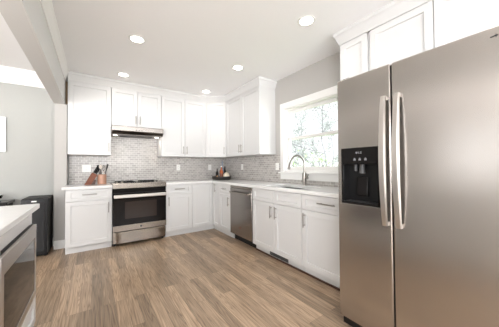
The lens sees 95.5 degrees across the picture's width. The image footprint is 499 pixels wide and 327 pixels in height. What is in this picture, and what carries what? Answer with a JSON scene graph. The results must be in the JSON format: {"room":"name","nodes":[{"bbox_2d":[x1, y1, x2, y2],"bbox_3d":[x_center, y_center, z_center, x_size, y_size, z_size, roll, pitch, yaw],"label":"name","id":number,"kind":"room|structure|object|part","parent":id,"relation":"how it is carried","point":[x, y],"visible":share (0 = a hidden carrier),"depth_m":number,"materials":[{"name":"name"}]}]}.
{"room":"kitchen","nodes":[
{"label":"kitchen","id":0,"kind":"room"},
{"bbox_2d":[54,103,67,240],"bbox_3d":[-2.821,0.184,3.395,0.140,2.109,0.219,0,-1,-35],"label":"wall","id":1,"kind":"structure","parent":0,"point":[61,110],"depth_m":3.31,"materials":[{"name":"paint"}]},
{"bbox_2d":[54,239,64,249],"bbox_3d":[-2.746,1.173,3.281,0.140,0.125,0.017,0,-1,-35],"label":"baseboard","id":2,"kind":"structure","parent":1,"relation":"attached to","point":[59,244],"depth_m":3.27,"materials":[{"name":"white wood"}]},
{"bbox_2d":[0,80,225,236],"bbox_3d":[-3.312,-0.045,3.261,6.915,2.568,0.129,0,-1,-35],"label":"wall","id":3,"kind":"structure","parent":0,"point":[27,163],"depth_m":3.39,"materials":[{"name":"paint"}]},
{"bbox_2d":[0,117,6,151],"bbox_3d":[-3.532,-0.404,3.029,0.386,0.478,0.030,0,-1,-35],"label":"picture frame","id":4,"kind":"object","parent":3,"relation":"attached to","point":[3,120],"visible":1,"depth_m":3.12,"materials":[{"name":"silver metal"}]},
{"bbox_2d":[0,118,3,149],"bbox_3d":[-3.537,-0.404,3.036,0.345,0.437,0.011,0,-1,-35],"label":"artwork","id":5,"kind":"object","parent":4,"relation":"attached to","point":[1,119],"depth_m":3.12,"materials":[{"name":"white paper"}]},
{"bbox_2d":[0,65,44,87],"bbox_3d":[-4.466,-1.232,2.363,3.727,0.205,0.090,0,-1,-35],"label":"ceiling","id":6,"kind":"structure","parent":3,"relation":"attached to","point":[11,75],"depth_m":3.20,"materials":[{"name":"white paint"}]},
{"bbox_2d":[82,165,90,171],"bbox_3d":[-2.626,0.081,3.650,0.115,0.116,0.008,0,-1,-35],"label":"outlet","id":7,"kind":"object","parent":3,"relation":"attached to","point":[85,168],"visible":1,"depth_m":3.65,"materials":[{"name":"white plastic"}]},
{"bbox_2d":[66,80,110,155],"bbox_3d":[-2.504,-0.696,3.539,0.565,1.132,0.369,0,-1,-35],"label":"upper cabinet","id":8,"kind":"object","parent":3,"relation":"attached to","point":[89,105],"visible":1,"depth_m":3.43,"materials":[{"name":"white wood"}]},
{"bbox_2d":[111,87,160,128],"bbox_3d":[-1.959,-0.926,3.922,0.755,0.668,0.369,0,-1,-35],"label":"upper cabinet","id":9,"kind":"object","parent":3,"relation":"attached to","point":[128,108],"visible":0.88,"depth_m":3.78,"materials":[{"name":"white wood"}]},
{"bbox_3d":[-2.037,-0.899,3.702,0.373,0.608,0.020,0,-1,-35],"label":"door","id":10,"kind":"part","parent":9,"relation":"part of","materials":[{"name":"white wood"}]},
{"bbox_3d":[-1.726,-0.897,3.918,0.373,0.608,0.020,0,-1,-35],"label":"door","id":11,"kind":"part","parent":9,"relation":"part of","materials":[{"name":"white wood"}]},
{"bbox_2d":[111,125,162,138],"bbox_3d":[-1.923,-0.524,3.868,0.759,0.133,0.473,0,-1,-35],"label":"range hood","id":12,"kind":"object","parent":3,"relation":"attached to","point":[116,130],"visible":0.97,"depth_m":3.71,"materials":[{"name":"silver metal"}]},
{"bbox_2d":[68,71,276,102],"bbox_3d":[-1.130,-1.270,3.930,3.110,0.124,1.108,0,-1,-5],"label":"trim","id":13,"kind":"structure","parent":3,"relation":"attached to","point":[72,76],"depth_m":3.76,"materials":[{"name":"white wood"}]},
{"bbox_2d":[157,96,205,157],"bbox_3d":[-1.297,-0.691,4.377,0.846,1.132,0.369,0,-1,-35],"label":"upper cabinet","id":14,"kind":"object","parent":3,"relation":"attached to","point":[183,122],"visible":0.99,"depth_m":4.23,"materials":[{"name":"white wood"}]},
{"bbox_3d":[-1.393,-0.664,4.144,0.418,1.072,0.020,0,-1,-35],"label":"door","id":15,"kind":"part","parent":14,"relation":"part of","materials":[{"name":"white wood"}]},
{"bbox_3d":[-1.045,-0.662,4.386,0.418,1.072,0.020,0,-1,-35],"label":"door","id":16,"kind":"part","parent":14,"relation":"part of","materials":[{"name":"white wood"}]},
{"bbox_2d":[202,102,235,157],"bbox_3d":[-0.619,-0.691,4.691,0.620,1.132,0.628,0,-1,-35],"label":"upper cabinet","id":17,"kind":"object","parent":3,"relation":"attached to","point":[215,112],"visible":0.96,"depth_m":4.47,"materials":[{"name":"white wood"}]},
{"bbox_3d":[-0.658,-0.664,4.472,0.407,1.072,0.020,-1,-1,10],"label":"door","id":18,"kind":"part","parent":17,"relation":"part of","materials":[{"name":"white wood"}]},
{"bbox_2d":[33,229,351,326],"bbox_3d":[-1.244,1.227,0.273,6.915,0.100,7.350,0,-1,-35],"label":"floor","id":19,"kind":"structure","parent":0,"point":[210,277],"depth_m":2.17,"materials":[{"name":"brown wood"}]},
{"bbox_2d":[0,214,35,326],"bbox_3d":[-1.169,0.741,0.619,0.664,0.882,1.874,0,-1,-35],"label":"kitchen island","id":20,"kind":"object","parent":19,"relation":"on","point":[29,320],"visible":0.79,"depth_m":1.32,"materials":[{"name":"white wood"}]},
{"bbox_2d":[0,224,35,326],"bbox_3d":[-1.447,0.639,1.097,0.500,0.478,0.726,0,-1,-35],"label":"microwave","id":21,"kind":"object","parent":20,"relation":"on","point":[18,258],"visible":1,"depth_m":1.18,"materials":[{"name":"grey metal"}]},
{"bbox_2d":[0,204,39,236],"bbox_3d":[-1.301,0.283,0.550,0.891,0.032,1.997,0,-1,-35],"label":"island countertop","id":22,"kind":"structure","parent":20,"relation":"on","point":[10,216],"depth_m":1.26,"materials":[{"name":"stone"}]},
{"bbox_2d":[0,199,14,205],"bbox_3d":[-3.471,0.863,2.801,0.735,0.740,0.371,0,-1,-35],"label":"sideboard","id":23,"kind":"object","parent":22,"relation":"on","point":[9,202],"visible":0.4,"depth_m":2.95,"materials":[{"name":"black"}]},
{"bbox_3d":[-1.248,0.971,1.228,0.020,0.173,0.724,0,-1,-35],"label":"drawer","id":24,"kind":"part","parent":20,"relation":"part of","materials":[{"name":"white wood"}]},
{"bbox_2d":[20,195,52,255],"bbox_3d":[-2.919,0.849,3.124,0.260,0.772,0.477,0,-1,-35],"label":"trash can","id":25,"kind":"object","parent":19,"relation":"on","point":[42,217],"visible":0.59,"depth_m":2.98,"materials":[{"name":"black"}]},
{"bbox_3d":[-2.795,0.836,2.944,0.189,0.609,0.024,0,-1,-35],"label":"door glass","id":26,"kind":"part","parent":25,"relation":"part of","materials":[{"name":"grey"}]},
{"bbox_2d":[65,188,111,254],"bbox_3d":[-2.400,0.798,3.404,0.537,0.876,0.654,0,-1,-35],"label":"base cabinet","id":27,"kind":"object","parent":19,"relation":"on","point":[88,212],"visible":1,"depth_m":3.17,"materials":[{"name":"white wood"}]},
{"bbox_2d":[61,183,111,189],"bbox_3d":[-2.419,0.340,3.404,0.576,0.038,0.638,0,-1,-35],"label":"countertop","id":28,"kind":"structure","parent":27,"relation":"on","point":[108,185],"depth_m":3.19,"materials":[{"name":"stone"}]},
{"bbox_2d":[84,173,96,184],"bbox_3d":[-2.438,0.231,3.483,0.162,0.183,0.110,0,-1,-35],"label":"knife block","id":29,"kind":"object","parent":28,"relation":"on","point":[90,181],"visible":0.92,"depth_m":3.44,"materials":[{"name":"brown wood"}]},
{"bbox_2d":[97,174,106,183],"bbox_3d":[-2.313,0.247,3.551,0.120,0.152,0.120,0,-1,-35],"label":"utensil crock","id":30,"kind":"object","parent":28,"relation":"on","point":[101,178],"visible":0.88,"depth_m":3.51,"materials":[{"name":"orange metal"}]},
{"bbox_3d":[-2.244,0.441,3.182,0.533,0.156,0.020,0,-1,-35],"label":"drawer","id":31,"kind":"part","parent":27,"relation":"part of","materials":[{"name":"white wood"}]},
{"bbox_2d":[110,180,165,245],"bbox_3d":[-1.848,0.757,3.753,0.758,0.960,0.695,0,-1,-35],"label":"range","id":32,"kind":"object","parent":19,"relation":"on","point":[138,208],"visible":0.99,"depth_m":3.50,"materials":[{"name":"grey metal"}]},
{"bbox_3d":[-1.708,0.411,3.553,0.758,0.064,0.020,0,-1,-35],"label":"trim panel","id":33,"kind":"part","parent":32,"relation":"part of","materials":[{"name":"black"}]},
{"bbox_3d":[-1.693,1.102,3.527,0.754,0.170,0.050,0,-1,-35],"label":"storage drawer","id":34,"kind":"part","parent":32,"relation":"part of","materials":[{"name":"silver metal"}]},
{"bbox_3d":[-1.697,0.729,3.535,0.756,0.564,0.048,0,-1,-35],"label":"oven door","id":35,"kind":"part","parent":32,"relation":"part of","materials":[{"name":"black glass"}]},
{"bbox_3d":[-1.709,0.338,3.555,0.758,0.080,0.079,0,-1,-35],"label":"control panel","id":36,"kind":"part","parent":32,"relation":"part of","materials":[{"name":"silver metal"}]},
{"bbox_3d":[-1.658,0.489,3.481,0.736,0.051,0.022,0,-1,-35],"label":"handle","id":37,"kind":"part","parent":32,"relation":"part of","materials":[{"name":"silver metal"}]},
{"bbox_2d":[164,184,191,236],"bbox_3d":[-1.365,0.802,4.122,0.449,0.876,0.654,0,-1,-35],"label":"base cabinet","id":38,"kind":"object","parent":19,"relation":"on","point":[178,197],"visible":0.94,"depth_m":3.89,"materials":[{"name":"white wood"}]},
{"bbox_3d":[-1.209,0.445,3.899,0.445,0.156,0.020,0,-1,-35],"label":"drawer","id":39,"kind":"part","parent":38,"relation":"part of","materials":[{"name":"white wood"}]},
{"bbox_3d":[-1.206,0.833,3.893,0.445,0.608,0.020,0,-1,-35],"label":"door","id":40,"kind":"part","parent":38,"relation":"part of","materials":[{"name":"white wood"}]},
{"bbox_2d":[191,183,222,231],"bbox_3d":[-0.697,0.803,4.448,1.015,0.876,0.880,0,-1,-35],"label":"base cabinet","id":41,"kind":"object","parent":19,"relation":"on","point":[205,196],"visible":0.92,"depth_m":4.14,"materials":[{"name":"white wood"}]},
{"bbox_3d":[-0.858,0.753,4.136,0.391,0.770,0.020,0,-1,-35],"label":"door","id":42,"kind":"part","parent":41,"relation":"part of","materials":[{"name":"white wood"}]},
{"bbox_3d":[-0.604,0.752,4.136,0.020,0.770,0.261,0,-1,-35],"label":"door","id":43,"kind":"part","parent":41,"relation":"part of","materials":[{"name":"white wood"}]},
{"bbox_2d":[163,179,338,197],"bbox_3d":[-0.149,0.322,3.256,1.460,0.038,3.470,0,-1,-35],"label":"countertop","id":44,"kind":"structure","parent":41,"relation":"on","point":[326,191],"depth_m":3.11,"materials":[{"name":"stone"}]},
{"bbox_2d":[212,176,231,179],"bbox_3d":[-0.565,0.294,4.611,0.400,0.067,0.400,0,-1,-35],"label":"tray","id":45,"kind":"object","parent":44,"relation":"on","point":[213,177],"visible":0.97,"depth_m":4.45,"materials":[{"name":"black metal"}]},
{"bbox_2d":[287,155,308,184],"bbox_3d":[0.653,0.086,3.064,0.291,0.416,0.118,0,-1,2],"label":"faucet","id":46,"kind":"object","parent":44,"relation":"on","point":[305,177],"visible":0.95,"depth_m":3.06,"materials":[{"name":"silver metal"}]},
{"bbox_3d":[0.647,0.007,3.063,0.234,0.258,0.027,0,-1,-15],"label":"spout","id":47,"kind":"part","parent":46,"relation":"part of","materials":[{"name":"silver metal"}]},
{"bbox_2d":[219,184,234,237],"bbox_3d":[-0.185,0.792,4.019,0.654,0.876,0.401,0,-1,-35],"label":"base cabinet","id":48,"kind":"object","parent":19,"relation":"on","point":[224,195],"visible":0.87,"depth_m":3.87,"materials":[{"name":"white wood"}]},
{"bbox_3d":[-0.416,0.439,3.866,0.020,0.156,0.397,0,-1,-35],"label":"drawer","id":49,"kind":"part","parent":48,"relation":"part of","materials":[{"name":"white wood"}]},
{"bbox_3d":[-0.413,0.827,3.860,0.020,0.608,0.397,0,-1,-35],"label":"door","id":50,"kind":"part","parent":48,"relation":"part of","materials":[{"name":"white wood"}]},
{"bbox_2d":[229,185,255,247],"bbox_3d":[0.074,0.785,3.581,0.634,0.872,0.600,0,-1,-35],"label":"dishwasher","id":51,"kind":"object","parent":19,"relation":"on","point":[241,198],"visible":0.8,"depth_m":3.40,"materials":[{"name":"grey metal"}]},
{"bbox_3d":[0.126,1.170,3.608,0.475,0.103,0.594,0,-1,-35],"label":"toe panel","id":52,"kind":"part","parent":51,"relation":"part of","materials":[{"name":"black"}]},
{"bbox_2d":[253,188,305,271],"bbox_3d":[0.539,0.770,2.974,0.652,0.876,0.911,0,-1,-35],"label":"base cabinet","id":53,"kind":"object","parent":19,"relation":"on","point":[277,215],"visible":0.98,"depth_m":2.74,"materials":[{"name":"white wood"}]},
{"bbox_3d":[0.179,0.421,3.009,0.020,0.156,0.451,0,-1,-35],"label":"false drawer","id":54,"kind":"part","parent":53,"relation":"part of","materials":[{"name":"white wood"}]},
{"bbox_3d":[0.181,0.809,3.003,0.020,0.608,0.451,0,-1,-35],"label":"door","id":55,"kind":"part","parent":53,"relation":"part of","materials":[{"name":"white wood"}]},
{"bbox_2d":[270,251,287,262],"bbox_3d":[0.363,1.154,2.824,0.005,0.061,0.339,0,-1,-35],"label":"vent grille","id":56,"kind":"object","parent":53,"relation":"attached to","point":[271,253],"depth_m":2.81,"materials":[{"name":"grey metal"}]},
{"bbox_3d":[0.439,0.413,2.634,0.020,0.156,0.451,0,-1,-35],"label":"false drawer","id":57,"kind":"part","parent":53,"relation":"part of","materials":[{"name":"white wood"}]},
{"bbox_3d":[0.442,0.801,2.628,0.020,0.608,0.451,0,-1,-35],"label":"door","id":58,"kind":"part","parent":53,"relation":"part of","materials":[{"name":"white wood"}]},
{"bbox_2d":[256,248,339,290],"bbox_3d":[0.536,1.192,2.568,0.012,0.018,1.560,0,-1,-35],"label":"baseboard","id":59,"kind":"structure","parent":19,"relation":"on","point":[292,266],"depth_m":2.49,"materials":[{"name":"brown wood"}]},
{"bbox_2d":[302,194,339,287],"bbox_3d":[0.987,0.756,2.330,0.654,0.876,0.650,0,-1,-35],"label":"base cabinet","id":60,"kind":"object","parent":19,"relation":"on","point":[320,214],"visible":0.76,"depth_m":2.24,"materials":[{"name":"white wood"}]},
{"bbox_3d":[0.573,0.598,2.388,0.039,0.150,0.013,0,-1,-35],"label":"handle","id":61,"kind":"part","parent":60,"relation":"part of","materials":[{"name":"silver metal"}]},
{"bbox_3d":[0.756,0.403,2.177,0.020,0.156,0.646,0,-1,-35],"label":"drawer","id":62,"kind":"part","parent":60,"relation":"part of","materials":[{"name":"white wood"}]},
{"bbox_2d":[337,25,498,326],"bbox_3d":[1.267,0.272,1.553,0.964,1.815,0.916,0,-1,-35],"label":"refrigerator","id":63,"kind":"object","parent":19,"relation":"on","point":[418,134],"visible":1,"depth_m":1.25,"materials":[{"name":"grey metal"}]},
{"bbox_3d":[0.754,-0.049,1.558,0.004,0.100,0.244,0,-1,-35],"label":"dispenser panel","id":64,"kind":"part","parent":63,"relation":"part of","materials":[{"name":"black plastic"}]},
{"bbox_3d":[0.755,0.088,1.556,0.004,0.394,0.271,0,-1,-35],"label":"dispenser frame","id":65,"kind":"part","parent":63,"relation":"part of","materials":[{"name":"black plastic"}]},
{"bbox_3d":[0.801,0.247,1.562,0.080,1.728,0.370,0,-1,-35],"label":"freezer door","id":66,"kind":"part","parent":63,"relation":"part of","materials":[{"name":"silver metal"}]},
{"bbox_3d":[0.827,-0.017,1.400,0.064,0.805,0.036,0,-1,-35],"label":"handle","id":67,"kind":"part","parent":63,"relation":"part of","materials":[{"name":"silver metal"}]},
{"bbox_2d":[391,25,498,326],"bbox_3d":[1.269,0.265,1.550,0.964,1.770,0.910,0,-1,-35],"label":"door","id":68,"kind":"structure","parent":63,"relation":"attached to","point":[445,98],"depth_m":1.17,"materials":[{"name":"silver metal"}]},
{"bbox_2d":[0,0,394,95],"bbox_3d":[-1.263,-1.451,0.317,6.915,0.120,7.350,0,-1,-35],"label":"ceiling","id":69,"kind":"structure","parent":0,"point":[190,46],"depth_m":2.46,"materials":[{"name":"paint"}]},
{"bbox_2d":[0,0,66,104],"bbox_3d":[-0.877,-1.160,0.578,0.131,0.457,7.108,0,-1,-35],"label":"beam","id":70,"kind":"structure","parent":69,"relation":"attached to","point":[26,20],"depth_m":1.78,"materials":[{"name":"paint"}]},
{"bbox_2d":[40,0,68,82],"bbox_3d":[-0.743,-1.321,0.541,0.046,0.137,6.870,0,-1,-35],"label":"trim","id":71,"kind":"structure","parent":69,"relation":"attached to","point":[47,6],"depth_m":2.22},
{"bbox_2d":[117,72,129,76],"bbox_3d":[-1.898,-1.333,3.410,0.176,0.005,0.176,0,-1,-35],"label":"recessed light","id":72,"kind":"object","parent":69,"relation":"in","point":[121,74],"visible":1,"depth_m":3.39,"materials":[{"name":"white"}]},
{"bbox_2d":[128,35,145,43],"bbox_3d":[-1.227,-1.353,2.471,0.176,0.005,0.176,0,-1,-35],"label":"recessed light","id":73,"kind":"object","parent":69,"relation":"in","point":[137,39],"visible":1,"depth_m":2.47,"materials":[{"name":"white"}]},
{"bbox_2d":[232,65,243,70],"bbox_3d":[-0.163,-1.349,3.195,0.176,0.005,0.176,0,-1,-35],"label":"recessed light","id":74,"kind":"object","parent":69,"relation":"in","point":[235,67],"visible":1,"depth_m":3.18,"materials":[{"name":"white"}]},
{"bbox_2d":[297,15,315,26],"bbox_3d":[0.548,-1.370,2.179,0.176,0.005,0.176,0,-1,-35],"label":"recessed light","id":75,"kind":"object","parent":69,"relation":"in","point":[306,20],"visible":1,"depth_m":2.17,"materials":[{"name":"white"}]},
{"bbox_2d":[226,51,339,186],"bbox_3d":[1.576,-0.096,2.185,0.149,2.568,7.230,0,-1,-35],"label":"wall","id":76,"kind":"structure","parent":0,"point":[323,74],"depth_m":3.52,"materials":[{"name":"paint"}]},
{"bbox_2d":[226,85,275,156],"bbox_3d":[-0.030,-0.705,4.065,0.366,1.132,1.076,0,-1,-35],"label":"upper cabinet","id":77,"kind":"object","parent":76,"relation":"attached to","point":[250,116],"visible":1,"depth_m":3.74,"materials":[{"name":"white wood"}]},
{"bbox_3d":[-0.294,-0.671,4.209,0.020,1.072,0.533,0,-1,-35],"label":"door","id":78,"kind":"part","parent":77,"relation":"part of","materials":[{"name":"white wood"}]},
{"bbox_3d":[0.013,-0.680,3.766,0.020,1.072,0.533,0,-1,-35],"label":"door","id":79,"kind":"part","parent":77,"relation":"part of","materials":[{"name":"white wood"}]},
{"bbox_2d":[278,85,338,181],"bbox_3d":[0.883,-0.358,3.141,0.190,1.183,1.242,0,-1,-35],"label":"window","id":80,"kind":"structure","parent":76,"relation":"in","point":[329,95],"depth_m":3.28,"materials":[{"name":"white wood"}]},
{"bbox_3d":[0.852,0.133,3.109,0.105,0.024,1.242,0,-1,-35],"label":"sill","id":81,"kind":"part","parent":80,"relation":"part of","materials":[{"name":"white wood"}]},
{"bbox_3d":[0.897,-0.155,3.158,0.033,0.514,1.002,0,-1,-35],"label":"sash","id":82,"kind":"part","parent":80,"relation":"part of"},
{"bbox_3d":[0.922,-0.605,3.185,0.032,0.466,1.002,0,-1,-35],"label":"sash","id":83,"kind":"part","parent":80,"relation":"part of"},
{"bbox_2d":[340,31,369,80],"bbox_3d":[1.158,-0.741,2.352,0.366,1.132,0.288,0,-1,-35],"label":"upper cabinet","id":84,"kind":"object","parent":76,"relation":"attached to","point":[354,57],"visible":0.23,"depth_m":2.27,"materials":[{"name":"white wood"}]},
{"bbox_2d":[333,0,430,45],"bbox_3d":[1.423,-1.320,1.968,0.374,0.124,1.335,0,-1,-35],"label":"trim","id":85,"kind":"structure","parent":76,"relation":"attached to","point":[396,8],"depth_m":2.06,"materials":[{"name":"white wood"}]},
{"bbox_2d":[370,0,498,69],"bbox_3d":[1.530,-0.983,1.817,0.366,0.670,0.974,0,-1,-35],"label":"upper cabinet","id":86,"kind":"object","parent":76,"relation":"attached to","point":[435,23],"visible":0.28,"depth_m":1.76,"materials":[{"name":"white wood"}]},
{"bbox_2d":[368,32,369,70],"bbox_3d":[1.270,-0.959,2.244,0.308,0.580,0.019,0,-1,-35],"label":"cabinet filler","id":87,"kind":"structure","parent":86,"relation":"attached to","point":[369,32],"depth_m":2.16,"materials":[{"name":"white wood"}]},
{"bbox_3d":[1.281,-0.964,1.941,0.020,0.580,0.482,0,-1,-35],"label":"door","id":88,"kind":"part","parent":86,"relation":"part of","materials":[{"name":"white wood"}]},
{"bbox_3d":[1.559,-0.973,1.540,0.020,0.580,0.482,0,-1,-35],"label":"door","id":89,"kind":"part","parent":86,"relation":"part of","materials":[{"name":"white wood"}]},
{"label":"outside","id":90,"kind":"structure","parent":0,"visible":0},
{"bbox_3d":[6.411,1.958,14.146,21.325,0.020,32.000,0,-1,-35],"label":"lawn","id":91,"kind":"structure","parent":90,"visible":0},
{"bbox_2d":[292,148,335,166],"bbox_3d":[1.491,0.607,6.620,3.226,2.514,2.201,0,-1,-35],"label":"tree","id":92,"kind":"object","parent":91,"relation":"on","point":[320,159],"visible":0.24,"depth_m":7.14,"materials":[{"name":"green plant"}]},
{"bbox_2d":[291,103,337,166],"bbox_3d":[3.361,-1.481,11.840,5.812,6.835,5.583,-1,-1,19],"label":"tree","id":93,"kind":"object","parent":91,"relation":"on","point":[299,141],"visible":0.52,"depth_m":11.99,"materials":[{"name":"green plant"}]}
]}

